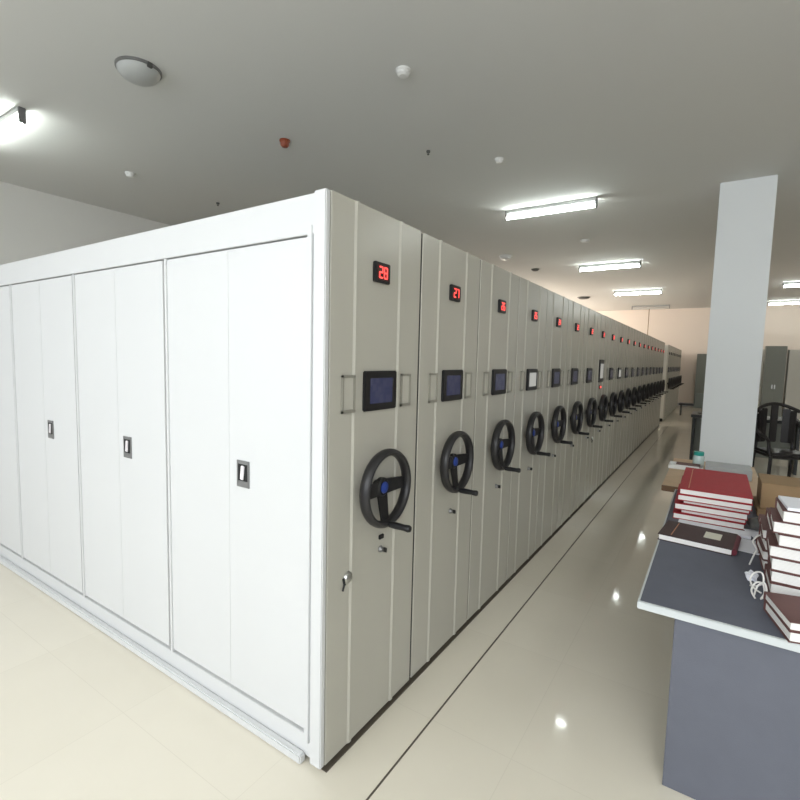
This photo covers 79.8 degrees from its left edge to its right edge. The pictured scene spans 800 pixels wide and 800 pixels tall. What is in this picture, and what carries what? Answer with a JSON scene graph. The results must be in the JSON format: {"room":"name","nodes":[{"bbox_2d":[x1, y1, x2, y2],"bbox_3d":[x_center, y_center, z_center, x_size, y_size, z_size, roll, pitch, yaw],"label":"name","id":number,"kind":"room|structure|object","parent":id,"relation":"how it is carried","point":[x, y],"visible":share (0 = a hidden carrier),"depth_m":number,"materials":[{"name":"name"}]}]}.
{"room":"archive room","nodes":[
{"label":"archive room","id":0,"kind":"room"},
{"bbox_2d":[0,181,171,264],"bbox_3d":[-1.418,-1.546,13.584,0.200,4.050,25.300,5,6,33],"label":"wall","id":1,"kind":"structure","parent":0,"point":[33,223],"depth_m":7.29,"materials":[{"name":"paint"}]},
{"bbox_2d":[0,0,799,310],"bbox_3d":[4.886,-3.116,9.305,15.190,0.120,25.700,5,6,33],"label":"ceiling","id":2,"kind":"structure","parent":0,"point":[644,108],"depth_m":4.68,"materials":[{"name":"paint"}]},
{"bbox_2d":[0,106,25,136],"bbox_3d":[-4.281,-2.839,5.070,1.404,0.145,0.070,5,6,33],"label":"ceiling lamp","id":3,"kind":"object","parent":2,"relation":"attached to","point":[15,117],"visible":1,"depth_m":4.78,"materials":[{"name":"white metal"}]},
{"bbox_2d":[125,171,134,177],"bbox_3d":[-3.574,-2.976,6.334,0.120,0.055,0.120,5,6,33],"label":"smoke detector","id":4,"kind":"object","parent":2,"relation":"attached to","point":[129,174],"visible":1,"depth_m":6.30,"materials":[{"name":"white plastic"}]},
{"bbox_2d":[114,56,161,86],"bbox_3d":[-2.183,-2.716,4.004,0.355,0.104,0.350,5,6,33],"label":"dome lamp","id":5,"kind":"object","parent":2,"relation":"attached to","point":[138,71],"visible":1,"depth_m":3.92,"materials":[{"name":"white glass"}]},
{"bbox_2d":[279,138,289,147],"bbox_3d":[-1.268,-2.818,5.265,0.116,0.075,0.116,5,6,33],"label":"detector","id":6,"kind":"object","parent":2,"relation":"attached to","point":[284,142],"visible":1,"depth_m":5.23,"materials":[{"name":"brown plastic"}]},
{"bbox_2d":[396,65,410,78],"bbox_3d":[0.026,-2.681,3.927,0.124,0.055,0.124,5,6,33],"label":"smoke detector","id":7,"kind":"object","parent":2,"relation":"attached to","point":[403,71],"visible":1,"depth_m":3.89,"materials":[{"name":"white plastic"}]},
{"bbox_2d":[495,157,502,163],"bbox_3d":[1.160,-2.801,5.606,0.100,0.050,0.100,5,6,33],"label":"smoke detector","id":8,"kind":"object","parent":2,"relation":"attached to","point":[498,160],"visible":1,"depth_m":5.58,"materials":[{"name":"white plastic"}]},
{"bbox_2d":[499,254,511,259],"bbox_3d":[2.377,-3.201,10.778,0.300,0.085,0.300,5,6,33],"label":"fitting","id":9,"kind":"object","parent":2,"relation":"attached to","point":[506,256],"visible":1,"depth_m":10.69,"materials":[{"name":"white plastic"}]},
{"bbox_2d":[505,197,597,220],"bbox_3d":[2.241,-2.864,7.193,1.364,0.145,0.070,5,6,33],"label":"ceiling lamp","id":10,"kind":"object","parent":2,"relation":"attached to","point":[591,199],"visible":1,"depth_m":7.14,"materials":[{"name":"white plastic"}]},
{"bbox_2d":[577,296,589,298],"bbox_3d":[6.600,-3.662,17.200,0.440,0.070,0.440,5,6,33],"label":"ceiling vent","id":11,"kind":"object","parent":2,"relation":"in","point":[580,297],"visible":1,"depth_m":17.07,"materials":[{"name":"grey metal"}]},
{"bbox_2d":[580,239,589,242],"bbox_3d":[3.564,-3.058,9.223,0.170,0.045,0.170,5,6,33],"label":"smoke detector","id":12,"kind":"object","parent":2,"relation":"attached to","point":[582,240],"visible":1,"depth_m":9.17,"materials":[{"name":"white plastic"}]},
{"bbox_2d":[579,261,640,271],"bbox_3d":[4.939,-3.155,11.309,1.364,0.145,0.070,5,6,33],"label":"ceiling lamp","id":13,"kind":"object","parent":2,"relation":"attached to","point":[629,262],"visible":1,"depth_m":11.28,"materials":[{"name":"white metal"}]},
{"bbox_2d":[614,289,661,295],"bbox_3d":[7.590,-3.436,15.300,1.384,0.145,0.070,5,6,33],"label":"ceiling lamp","id":14,"kind":"object","parent":2,"relation":"attached to","point":[646,291],"visible":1,"depth_m":15.27,"materials":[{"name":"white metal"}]},
{"bbox_2d":[632,305,669,308],"bbox_3d":[10.020,-3.709,19.139,1.364,0.145,0.070,5,6,33],"label":"ceiling lamp","id":15,"kind":"object","parent":2,"relation":"attached to","point":[653,306],"visible":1,"depth_m":19.05,"materials":[{"name":"grey plastic"}]},
{"bbox_2d":[768,300,799,304],"bbox_3d":[13.725,-3.409,16.710,1.404,0.145,0.070,5,6,33],"label":"ceiling lamp","id":16,"kind":"object","parent":2,"relation":"attached to","point":[771,302],"visible":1,"depth_m":16.84,"materials":[{"name":"white plastic"}]},
{"bbox_2d":[782,282,799,287],"bbox_3d":[11.220,-3.142,12.921,1.404,0.145,0.070,5,6,33],"label":"ceiling lamp","id":17,"kind":"object","parent":2,"relation":"attached to","point":[784,283],"visible":1,"depth_m":13.19,"materials":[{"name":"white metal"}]},
{"bbox_2d":[0,406,799,799],"bbox_3d":[4.786,1.028,9.663,15.190,0.100,25.700,5,6,33],"label":"floor","id":18,"kind":"structure","parent":0,"point":[569,701],"depth_m":2.33,"materials":[{"name":"beige tile"}]},
{"bbox_2d":[0,188,422,768],"bbox_3d":[-2.115,0.193,3.425,5.175,2.304,0.730,5,6,33],"label":"shelving unit","id":19,"kind":"object","parent":18,"relation":"on","point":[208,426],"visible":1,"depth_m":2.23,"materials":[{"name":"grey metal"}]},
{"bbox_2d":[410,233,480,676],"bbox_3d":[-1.712,0.154,4.005,5.138,2.299,0.688,5,6,33],"label":"shelving unit","id":20,"kind":"object","parent":18,"relation":"on","point":[450,275],"visible":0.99,"depth_m":2.63,"materials":[{"name":"grey metal"}]},
{"bbox_2d":[321,425,659,772],"bbox_3d":[3.481,1.113,7.710,0.042,0.004,13.800,5,6,33],"label":"trim","id":21,"kind":"structure","parent":18,"relation":"on","point":[328,766],"depth_m":2.73,"materials":[{"name":"brown"}]},
{"bbox_2d":[467,259,520,619],"bbox_3d":[-1.333,0.114,4.578,5.138,2.299,0.688,5,6,33],"label":"shelving unit","id":22,"kind":"object","parent":18,"relation":"on","point":[494,433],"visible":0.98,"depth_m":3.21,"materials":[{"name":"grey metal"}]},
{"bbox_2d":[366,423,670,799],"bbox_3d":[3.563,1.141,7.418,0.008,0.002,15.800,5,6,33],"label":"trim","id":23,"kind":"structure","parent":18,"relation":"on","point":[457,687],"depth_m":2.57,"materials":[{"name":"brown"}]},
{"bbox_2d":[506,277,550,579],"bbox_3d":[-0.954,0.073,5.151,5.138,2.299,0.688,5,6,33],"label":"shelving unit","id":24,"kind":"object","parent":18,"relation":"on","point":[528,420],"visible":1,"depth_m":3.78,"materials":[{"name":"grey metal"}]},
{"bbox_2d":[535,290,572,550],"bbox_3d":[-0.575,0.033,5.724,5.138,2.299,0.688,5,6,33],"label":"shelving unit","id":25,"kind":"object","parent":18,"relation":"on","point":[553,412],"visible":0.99,"depth_m":4.36,"materials":[{"name":"grey metal"}]},
{"bbox_2d":[556,299,588,528],"bbox_3d":[-0.196,-0.008,6.297,5.138,2.299,0.688,5,6,33],"label":"shelving unit","id":26,"kind":"object","parent":18,"relation":"on","point":[573,407],"visible":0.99,"depth_m":4.93,"materials":[{"name":"grey metal"}]},
{"bbox_2d":[573,307,602,511],"bbox_3d":[0.182,-0.048,6.870,5.138,2.299,0.688,5,6,33],"label":"shelving unit","id":27,"kind":"object","parent":18,"relation":"on","point":[589,403],"visible":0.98,"depth_m":5.51,"materials":[{"name":"grey metal"}]},
{"bbox_2d":[587,313,612,497],"bbox_3d":[0.561,-0.088,7.443,5.138,2.299,0.688,5,6,33],"label":"shelving unit","id":28,"kind":"object","parent":18,"relation":"on","point":[601,398],"visible":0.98,"depth_m":6.08,"materials":[{"name":"grey metal"}]},
{"bbox_2d":[599,318,621,485],"bbox_3d":[0.940,-0.129,8.016,5.138,2.299,0.688,5,6,33],"label":"shelving unit","id":29,"kind":"object","parent":18,"relation":"on","point":[613,324],"visible":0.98,"depth_m":6.66,"materials":[{"name":"grey metal"}]},
{"bbox_2d":[608,322,629,475],"bbox_3d":[1.319,-0.169,8.589,5.138,2.299,0.688,5,6,33],"label":"shelving unit","id":30,"kind":"object","parent":18,"relation":"on","point":[620,393],"visible":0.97,"depth_m":7.23,"materials":[{"name":"grey metal"}]},
{"bbox_2d":[616,325,635,467],"bbox_3d":[1.698,-0.209,9.162,5.138,2.299,0.688,5,6,33],"label":"shelving unit","id":31,"kind":"object","parent":18,"relation":"on","point":[628,330],"visible":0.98,"depth_m":7.80,"materials":[{"name":"grey metal"}]},
{"bbox_2d":[623,328,641,460],"bbox_3d":[2.076,-0.250,9.735,5.138,2.299,0.688,5,6,33],"label":"shelving unit","id":32,"kind":"object","parent":18,"relation":"on","point":[634,331],"visible":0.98,"depth_m":8.37,"materials":[{"name":"grey metal"}]},
{"bbox_2d":[629,331,646,454],"bbox_3d":[2.455,-0.290,10.307,5.138,2.299,0.688,5,6,33],"label":"shelving unit","id":33,"kind":"object","parent":18,"relation":"on","point":[639,334],"visible":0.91,"depth_m":8.93,"materials":[{"name":"grey metal"}]},
{"bbox_2d":[635,333,650,448],"bbox_3d":[2.834,-0.331,10.880,5.138,2.299,0.688,5,6,33],"label":"shelving unit","id":34,"kind":"object","parent":18,"relation":"on","point":[644,336],"visible":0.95,"depth_m":9.51,"materials":[{"name":"grey metal"}]},
{"bbox_2d":[639,335,654,444],"bbox_3d":[3.213,-0.371,11.453,5.138,2.299,0.688,5,6,33],"label":"shelving unit","id":35,"kind":"object","parent":18,"relation":"on","point":[648,385],"visible":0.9,"depth_m":10.08,"materials":[{"name":"grey metal"}]},
{"bbox_2d":[644,337,657,439],"bbox_3d":[3.592,-0.411,12.026,5.138,2.299,0.688,5,6,33],"label":"shelving unit","id":36,"kind":"object","parent":18,"relation":"on","point":[652,338],"visible":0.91,"depth_m":10.65,"materials":[{"name":"grey metal"}]},
{"bbox_2d":[647,338,660,436],"bbox_3d":[3.970,-0.452,12.599,5.138,2.299,0.688,5,6,33],"label":"shelving unit","id":37,"kind":"object","parent":18,"relation":"on","point":[655,339],"visible":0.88,"depth_m":11.21,"materials":[{"name":"grey metal"}]},
{"bbox_2d":[651,339,663,432],"bbox_3d":[4.349,-0.492,13.172,5.138,2.299,0.688,5,6,33],"label":"shelving unit","id":38,"kind":"object","parent":18,"relation":"on","point":[658,341],"visible":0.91,"depth_m":11.79,"materials":[{"name":"grey metal"}]},
{"bbox_2d":[654,341,665,429],"bbox_3d":[4.728,-0.532,13.745,5.138,2.299,0.688,5,6,33],"label":"shelving unit","id":39,"kind":"object","parent":18,"relation":"on","point":[661,342],"visible":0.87,"depth_m":12.37,"materials":[{"name":"grey metal"}]},
{"bbox_2d":[657,342,667,426],"bbox_3d":[5.107,-0.573,14.318,5.138,2.299,0.688,5,6,33],"label":"shelving unit","id":40,"kind":"object","parent":18,"relation":"on","point":[663,344],"visible":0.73,"depth_m":12.93,"materials":[{"name":"grey metal"}]},
{"bbox_2d":[660,345,673,419],"bbox_3d":[6.238,-0.693,16.028,5.138,2.299,0.688,5,6,33],"label":"shelving unit","id":41,"kind":"object","parent":18,"relation":"on","point":[667,350],"visible":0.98,"depth_m":14.52,"materials":[{"name":"grey metal"}]},
{"bbox_2d":[666,346,674,416],"bbox_3d":[6.617,-0.734,16.601,5.138,2.299,0.688,5,6,33],"label":"shelving unit","id":42,"kind":"object","parent":18,"relation":"on","point":[671,346],"visible":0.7,"depth_m":15.21,"materials":[{"name":"grey metal"}]},
{"bbox_2d":[668,347,676,414],"bbox_3d":[6.995,-0.774,17.174,5.138,2.299,0.688,5,6,33],"label":"shelving unit","id":43,"kind":"object","parent":18,"relation":"on","point":[672,347],"visible":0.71,"depth_m":15.81,"materials":[{"name":"grey metal"}]},
{"bbox_2d":[669,347,677,413],"bbox_3d":[7.374,-0.814,17.747,5.138,2.299,0.688,5,6,33],"label":"shelving unit","id":44,"kind":"object","parent":18,"relation":"on","point":[674,347],"visible":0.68,"depth_m":16.35,"materials":[{"name":"grey metal"}]},
{"bbox_2d":[671,348,678,411],"bbox_3d":[7.753,-0.855,18.320,5.138,2.299,0.688,5,6,33],"label":"shelving unit","id":45,"kind":"object","parent":18,"relation":"on","point":[676,348],"visible":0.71,"depth_m":16.96,"materials":[{"name":"grey metal"}]},
{"bbox_2d":[672,348,680,410],"bbox_3d":[8.132,-0.895,18.893,5.138,2.299,0.688,5,6,33],"label":"shelving unit","id":46,"kind":"object","parent":18,"relation":"on","point":[677,348],"visible":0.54,"depth_m":17.49,"materials":[{"name":"grey metal"}]},
{"bbox_2d":[674,349,681,408],"bbox_3d":[8.511,-0.935,19.466,5.138,2.299,0.688,5,6,33],"label":"shelving unit","id":47,"kind":"object","parent":18,"relation":"on","point":[678,349],"visible":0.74,"depth_m":18.05,"materials":[{"name":"grey metal"}]},
{"bbox_2d":[675,349,680,407],"bbox_3d":[8.889,-0.976,20.038,5.138,2.299,0.688,5,6,33],"label":"shelving unit","id":48,"kind":"object","parent":18,"relation":"on","point":[679,349],"visible":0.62,"depth_m":18.68,"materials":[{"name":"grey metal"}]},
{"bbox_2d":[676,350,683,406],"bbox_3d":[9.268,-1.016,20.611,5.138,2.299,0.688,5,6,33],"label":"shelving unit","id":49,"kind":"object","parent":18,"relation":"on","point":[681,350],"visible":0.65,"depth_m":19.26,"materials":[{"name":"grey metal"}]},
{"bbox_2d":[679,402,702,414],"bbox_3d":[9.852,0.326,16.172,0.750,0.420,0.400,5,6,33],"label":"bench","id":50,"kind":"object","parent":18,"relation":"on","point":[680,403],"visible":0.57,"depth_m":16.15,"materials":[{"name":"black metal"}]},
{"bbox_2d":[693,354,706,407],"bbox_3d":[12.388,-0.762,19.312,0.800,2.170,0.510,5,6,33],"label":"filing cabinet","id":51,"kind":"object","parent":18,"relation":"on","point":[701,358],"visible":0.15,"depth_m":19.22,"materials":[{"name":"grey metal"}]},
{"bbox_2d":[661,458,757,500],"bbox_3d":[2.697,1.025,4.181,0.660,0.748,1.350,5,6,33],"label":"wooden table","id":52,"kind":"object","parent":18,"relation":"on","point":[672,480],"visible":0.22,"depth_m":3.99,"materials":[{"name":"brown wood"}]},
{"bbox_2d":[668,461,703,469],"bbox_3d":[2.637,0.612,4.414,0.270,0.032,0.200,5,6,33],"label":"document tray","id":53,"kind":"object","parent":52,"relation":"on","point":[672,464],"visible":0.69,"depth_m":4.38,"materials":[{"name":"white plastic"}]},
{"bbox_2d":[676,462,699,467],"bbox_3d":[2.658,0.606,4.418,0.190,0.030,0.130,5,6,33],"label":"notebook","id":54,"kind":"object","parent":53,"relation":"in","point":[677,463],"visible":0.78,"depth_m":4.40,"materials":[{"name":"white paper"}]},
{"bbox_2d":[693,451,704,464],"bbox_3d":[2.840,0.555,4.552,0.094,0.132,0.094,5,6,33],"label":"plastic jar","id":55,"kind":"object","parent":52,"relation":"on","point":[698,457],"visible":0.83,"depth_m":4.52,"materials":[{"name":"white plastic"}]},
{"bbox_2d":[705,461,752,480],"bbox_3d":[2.841,0.614,4.150,0.330,0.085,0.295,5,6,33],"label":"case","id":56,"kind":"object","parent":52,"relation":"on","point":[710,465],"visible":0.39,"depth_m":4.09,"materials":[{"name":"grey plastic"}]},
{"bbox_2d":[637,489,799,799],"bbox_3d":[2.165,1.167,2.375,1.572,0.752,2.090,5,6,33],"label":"work table","id":57,"kind":"object","parent":18,"relation":"on","point":[733,725],"visible":0.84,"depth_m":1.82,"materials":[{"name":"laminate"}]},
{"bbox_2d":[658,520,740,555],"bbox_3d":[1.618,0.740,2.586,0.353,0.035,0.290,5,6,39],"label":"book","id":58,"kind":"object","parent":57,"relation":"on","point":[717,541],"visible":1,"depth_m":2.54,"materials":[{"name":"brown fabric"}]},
{"bbox_2d":[678,519,750,539],"bbox_3d":[1.799,0.740,2.749,0.350,0.016,0.100,5,6,35],"label":"paper stack","id":59,"kind":"object","parent":57,"relation":"on","point":[743,534],"visible":0.69,"depth_m":2.73,"materials":[{"name":"white paper"}]},
{"bbox_2d":[672,509,744,530],"bbox_3d":[1.986,0.705,3.086,0.365,0.036,0.560,5,6,33],"label":"book","id":60,"kind":"object","parent":59,"relation":"on","point":[676,512],"visible":0.38,"depth_m":2.86,"materials":[{"name":"paper"}]},
{"bbox_2d":[680,510,745,523],"bbox_3d":[2.013,0.677,3.069,0.330,0.024,0.540,5,6,35],"label":"book","id":61,"kind":"object","parent":60,"relation":"on","point":[681,511],"visible":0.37,"depth_m":2.84,"materials":[{"name":"paper"}]},
{"bbox_2d":[674,484,748,520],"bbox_3d":[1.992,0.644,3.078,0.370,0.038,0.570,5,6,32],"label":"book","id":62,"kind":"object","parent":61,"relation":"on","point":[679,504],"visible":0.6,"depth_m":2.85,"materials":[{"name":"paper"}]},
{"bbox_2d":[683,501,749,513],"bbox_3d":[2.023,0.616,3.058,0.335,0.022,0.560,5,6,35],"label":"book","id":63,"kind":"object","parent":62,"relation":"on","point":[684,502],"visible":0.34,"depth_m":2.82,"materials":[{"name":"paper"}]},
{"bbox_2d":[677,476,752,510],"bbox_3d":[2.008,0.585,3.066,0.372,0.036,0.600,5,6,33],"label":"book","id":64,"kind":"object","parent":63,"relation":"on","point":[708,501],"visible":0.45,"depth_m":2.82,"materials":[{"name":"paper"}]},
{"bbox_2d":[679,467,752,504],"bbox_3d":[2.054,0.545,3.119,0.365,0.037,0.730,5,6,33],"label":"book","id":65,"kind":"object","parent":64,"relation":"on","point":[725,486],"visible":1,"depth_m":2.99,"materials":[{"name":"paper"}]},
{"bbox_2d":[738,538,759,554],"bbox_3d":[1.817,0.765,2.523,0.210,0.003,0.220,6,6,40],"label":"paper sheet","id":66,"kind":"object","parent":57,"relation":"on","point":[746,545],"visible":0.29,"depth_m":2.50,"materials":[{"name":"white paper"}]},
{"bbox_2d":[743,529,758,537],"bbox_3d":[2.009,0.753,2.678,0.100,0.003,0.160,3,5,16],"label":"paper sheet","id":67,"kind":"object","parent":57,"relation":"on","point":[754,533],"visible":0.21,"depth_m":2.71,"materials":[{"name":"white paper"}]},
{"bbox_2d":[744,570,758,581],"bbox_3d":[1.562,0.776,2.127,0.053,0.045,0.073,5,6,33],"label":"crumpled tissue","id":68,"kind":"object","parent":57,"relation":"on","point":[755,576],"visible":0.82,"depth_m":2.11,"materials":[{"name":"white paper"}]},
{"bbox_2d":[747,517,758,529],"bbox_3d":[2.076,0.707,2.758,0.123,0.074,0.161,5,6,33],"label":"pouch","id":69,"kind":"object","parent":57,"relation":"on","point":[753,523],"visible":0.41,"depth_m":2.73,"materials":[{"name":"grey fabric"}]},
{"bbox_2d":[749,571,764,593],"bbox_3d":[1.498,0.761,2.015,0.042,0.083,0.067,0,5,-21],"label":"tape","id":70,"kind":"object","parent":57,"relation":"on","point":[753,573],"visible":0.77,"depth_m":2.01,"materials":[{"name":"white"}]},
{"bbox_2d":[750,581,767,599],"bbox_3d":[1.464,0.774,1.955,0.051,0.065,0.074,2,5,11],"label":"tape","id":71,"kind":"object","parent":57,"relation":"on","point":[764,585],"visible":0.83,"depth_m":1.96,"materials":[{"name":"white"}]},
{"bbox_2d":[753,496,765,515],"bbox_3d":[2.595,0.720,3.043,0.549,0.044,0.386,5,6,33],"label":"cardboard box","id":72,"kind":"object","parent":57,"relation":"on","point":[758,509],"visible":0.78,"depth_m":3.07,"materials":[{"name":"beige cardboard"}]},
{"bbox_2d":[756,473,799,508],"bbox_3d":[2.589,0.613,3.052,0.484,0.166,0.326,5,6,33],"label":"cardboard box","id":73,"kind":"object","parent":72,"relation":"on","point":[769,487],"visible":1,"depth_m":3.04,"materials":[{"name":"beige cardboard"}]},
{"bbox_2d":[758,551,767,570],"bbox_3d":[1.887,0.770,2.225,0.340,0.050,0.235,5,6,33],"label":"file","id":74,"kind":"object","parent":57,"relation":"on","point":[762,562],"visible":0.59,"depth_m":2.25,"materials":[{"name":"paper"}]},
{"bbox_2d":[756,537,767,560],"bbox_3d":[1.880,0.722,2.226,0.340,0.045,0.235,4,6,31],"label":"file","id":75,"kind":"object","parent":74,"relation":"on","point":[763,554],"visible":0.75,"depth_m":2.27,"materials":[{"name":"white paper"}]},
{"bbox_2d":[758,526,766,550],"bbox_3d":[1.887,0.674,2.218,0.340,0.050,0.235,4,6,31],"label":"file","id":76,"kind":"object","parent":75,"relation":"on","point":[763,541],"visible":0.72,"depth_m":2.27,"materials":[{"name":"paper"}]},
{"bbox_2d":[760,516,767,538],"bbox_3d":[1.884,0.626,2.217,0.340,0.045,0.235,5,6,35],"label":"file","id":77,"kind":"object","parent":76,"relation":"on","point":[763,523],"visible":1,"depth_m":2.28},
{"bbox_2d":[749,534,760,564],"bbox_3d":[1.685,0.710,2.260,0.051,0.148,0.028,1,5,-7],"label":"tape","id":78,"kind":"object","parent":77,"relation":"hanging from","point":[754,538],"visible":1,"depth_m":2.26,"materials":[{"name":"white"}]},
{"bbox_2d":[765,507,770,529],"bbox_3d":[1.903,0.579,2.201,0.340,0.050,0.235,5,6,34],"label":"file","id":79,"kind":"object","parent":77,"relation":"on","point":[767,508],"visible":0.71,"depth_m":2.31,"materials":[{"name":"brown paper"}]},
{"bbox_2d":[763,601,799,643],"bbox_3d":[1.533,0.813,1.694,0.340,0.040,0.235,3,5,20],"label":"file","id":80,"kind":"object","parent":57,"relation":"on","point":[791,637],"visible":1,"depth_m":1.70,"materials":[{"name":"white paper"}]},
{"bbox_2d":[763,591,799,632],"bbox_3d":[1.532,0.775,1.692,0.340,0.034,0.235,3,5,20],"label":"file","id":81,"kind":"object","parent":80,"relation":"on","point":[786,608],"visible":1,"depth_m":1.74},
{"bbox_2d":[764,563,799,596],"bbox_3d":[1.737,0.786,1.989,0.340,0.052,0.235,5,6,33],"label":"file","id":82,"kind":"object","parent":57,"relation":"on","point":[773,587],"visible":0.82,"depth_m":1.97,"materials":[{"name":"white paper"}]},
{"bbox_2d":[767,558,799,587],"bbox_3d":[1.742,0.735,1.982,0.340,0.050,0.235,5,6,35],"label":"file","id":83,"kind":"object","parent":82,"relation":"on","point":[778,577],"visible":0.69,"depth_m":1.96,"materials":[{"name":"white paper"}]},
{"bbox_2d":[768,556,799,575],"bbox_3d":[1.741,0.682,1.979,0.340,0.054,0.235,5,6,36],"label":"file","id":84,"kind":"object","parent":83,"relation":"on","point":[776,564],"visible":0.46,"depth_m":1.96,"materials":[{"name":"white paper"}]},
{"bbox_2d":[766,529,799,562],"bbox_3d":[1.734,0.629,1.980,0.340,0.050,0.235,5,6,35],"label":"file","id":85,"kind":"object","parent":84,"relation":"on","point":[773,550],"visible":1,"depth_m":1.97,"materials":[{"name":"white paper"}]},
{"bbox_2d":[773,533,799,549],"bbox_3d":[1.753,0.579,1.964,0.340,0.052,0.235,5,6,34],"label":"file","id":86,"kind":"object","parent":85,"relation":"on","point":[786,541],"visible":0.46,"depth_m":1.95,"materials":[{"name":"white paper"}]},
{"bbox_2d":[769,507,799,536],"bbox_3d":[1.739,0.526,1.969,0.340,0.050,0.235,5,6,35],"label":"file","id":87,"kind":"object","parent":86,"relation":"on","point":[777,526],"visible":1,"depth_m":1.96,"materials":[{"name":"white paper"}]},
{"bbox_2d":[775,497,799,524],"bbox_3d":[1.759,0.477,1.953,0.340,0.050,0.235,5,6,33],"label":"file","id":88,"kind":"object","parent":87,"relation":"on","point":[792,517],"visible":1,"depth_m":1.94,"materials":[{"name":"white paper"}]},
{"bbox_2d":[778,496,799,511],"bbox_3d":[1.749,0.444,1.951,0.300,0.012,0.210,4,6,30],"label":"paper stack","id":89,"kind":"object","parent":88,"relation":"on","point":[790,503],"visible":1,"depth_m":2.01,"materials":[{"name":"white paper"}]},
{"bbox_3d":[2.063,0.758,2.444,0.340,0.045,0.235,5,6,35],"label":"file","id":90,"kind":"object","parent":57,"relation":"on","visible":0},
{"bbox_3d":[2.059,0.712,2.444,0.340,0.045,0.235,5,6,32],"label":"file","id":91,"kind":"object","parent":90,"relation":"on","visible":0},
{"bbox_2d":[758,514,765,525],"bbox_3d":[2.052,0.666,2.445,0.340,0.045,0.235,5,6,33],"label":"file","id":92,"kind":"object","parent":91,"relation":"on","point":[760,515],"visible":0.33,"depth_m":2.61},
{"bbox_2d":[689,411,799,474],"bbox_3d":[5.870,0.701,8.233,1.500,0.850,0.750,5,6,33],"label":"desk","id":93,"kind":"object","parent":18,"relation":"on","point":[696,417],"visible":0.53,"depth_m":7.99,"materials":[{"name":"black laminate"}]},
{"bbox_2d":[694,393,703,413],"bbox_3d":[5.395,0.064,8.436,0.400,0.360,0.120,2,5,5],"label":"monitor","id":94,"kind":"object","parent":93,"relation":"on","point":[698,397],"visible":0.35,"depth_m":8.43,"materials":[{"name":"grey"}]},
{"bbox_2d":[757,349,764,407],"bbox_3d":[11.331,-0.458,15.031,0.860,2.250,0.480,5,6,33],"label":"filing cabinet","id":95,"kind":"object","parent":18,"relation":"on","point":[763,349],"visible":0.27,"depth_m":14.84,"materials":[{"name":"grey metal"}]},
{"bbox_2d":[760,346,787,416],"bbox_3d":[10.710,-0.388,13.764,0.480,2.300,0.480,5,6,33],"label":"filing cabinet","id":96,"kind":"object","parent":18,"relation":"on","point":[775,357],"visible":0.7,"depth_m":13.55,"materials":[{"name":"grey metal"}]},
{"bbox_2d":[752,402,799,476],"bbox_3d":[5.294,0.652,6.641,0.648,1.204,0.615,3,5,13],"label":"armchair","id":97,"kind":"object","parent":18,"relation":"on","point":[789,418],"visible":0.84,"depth_m":6.79,"materials":[{"name":"black wood"}]},
{"bbox_2d":[782,350,799,419],"bbox_3d":[11.285,-0.292,13.391,0.800,2.200,0.480,5,6,33],"label":"filing cabinet","id":98,"kind":"object","parent":18,"relation":"on","point":[791,397],"visible":0.57,"depth_m":13.33,"materials":[{"name":"grey metal"}]},
{"bbox_2d":[596,305,799,402],"bbox_3d":[11.856,-1.787,20.102,15.190,4.050,0.200,5,6,33],"label":"wall","id":99,"kind":"structure","parent":0,"point":[684,329],"depth_m":19.86,"materials":[{"name":"beige paint"}]},
{"bbox_2d":[699,175,777,466],"bbox_3d":[4.501,-0.784,6.446,0.590,4.050,0.600,5,6,33],"label":"column","id":100,"kind":"structure","parent":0,"point":[746,209],"depth_m":6.17,"materials":[{"name":"paint"}]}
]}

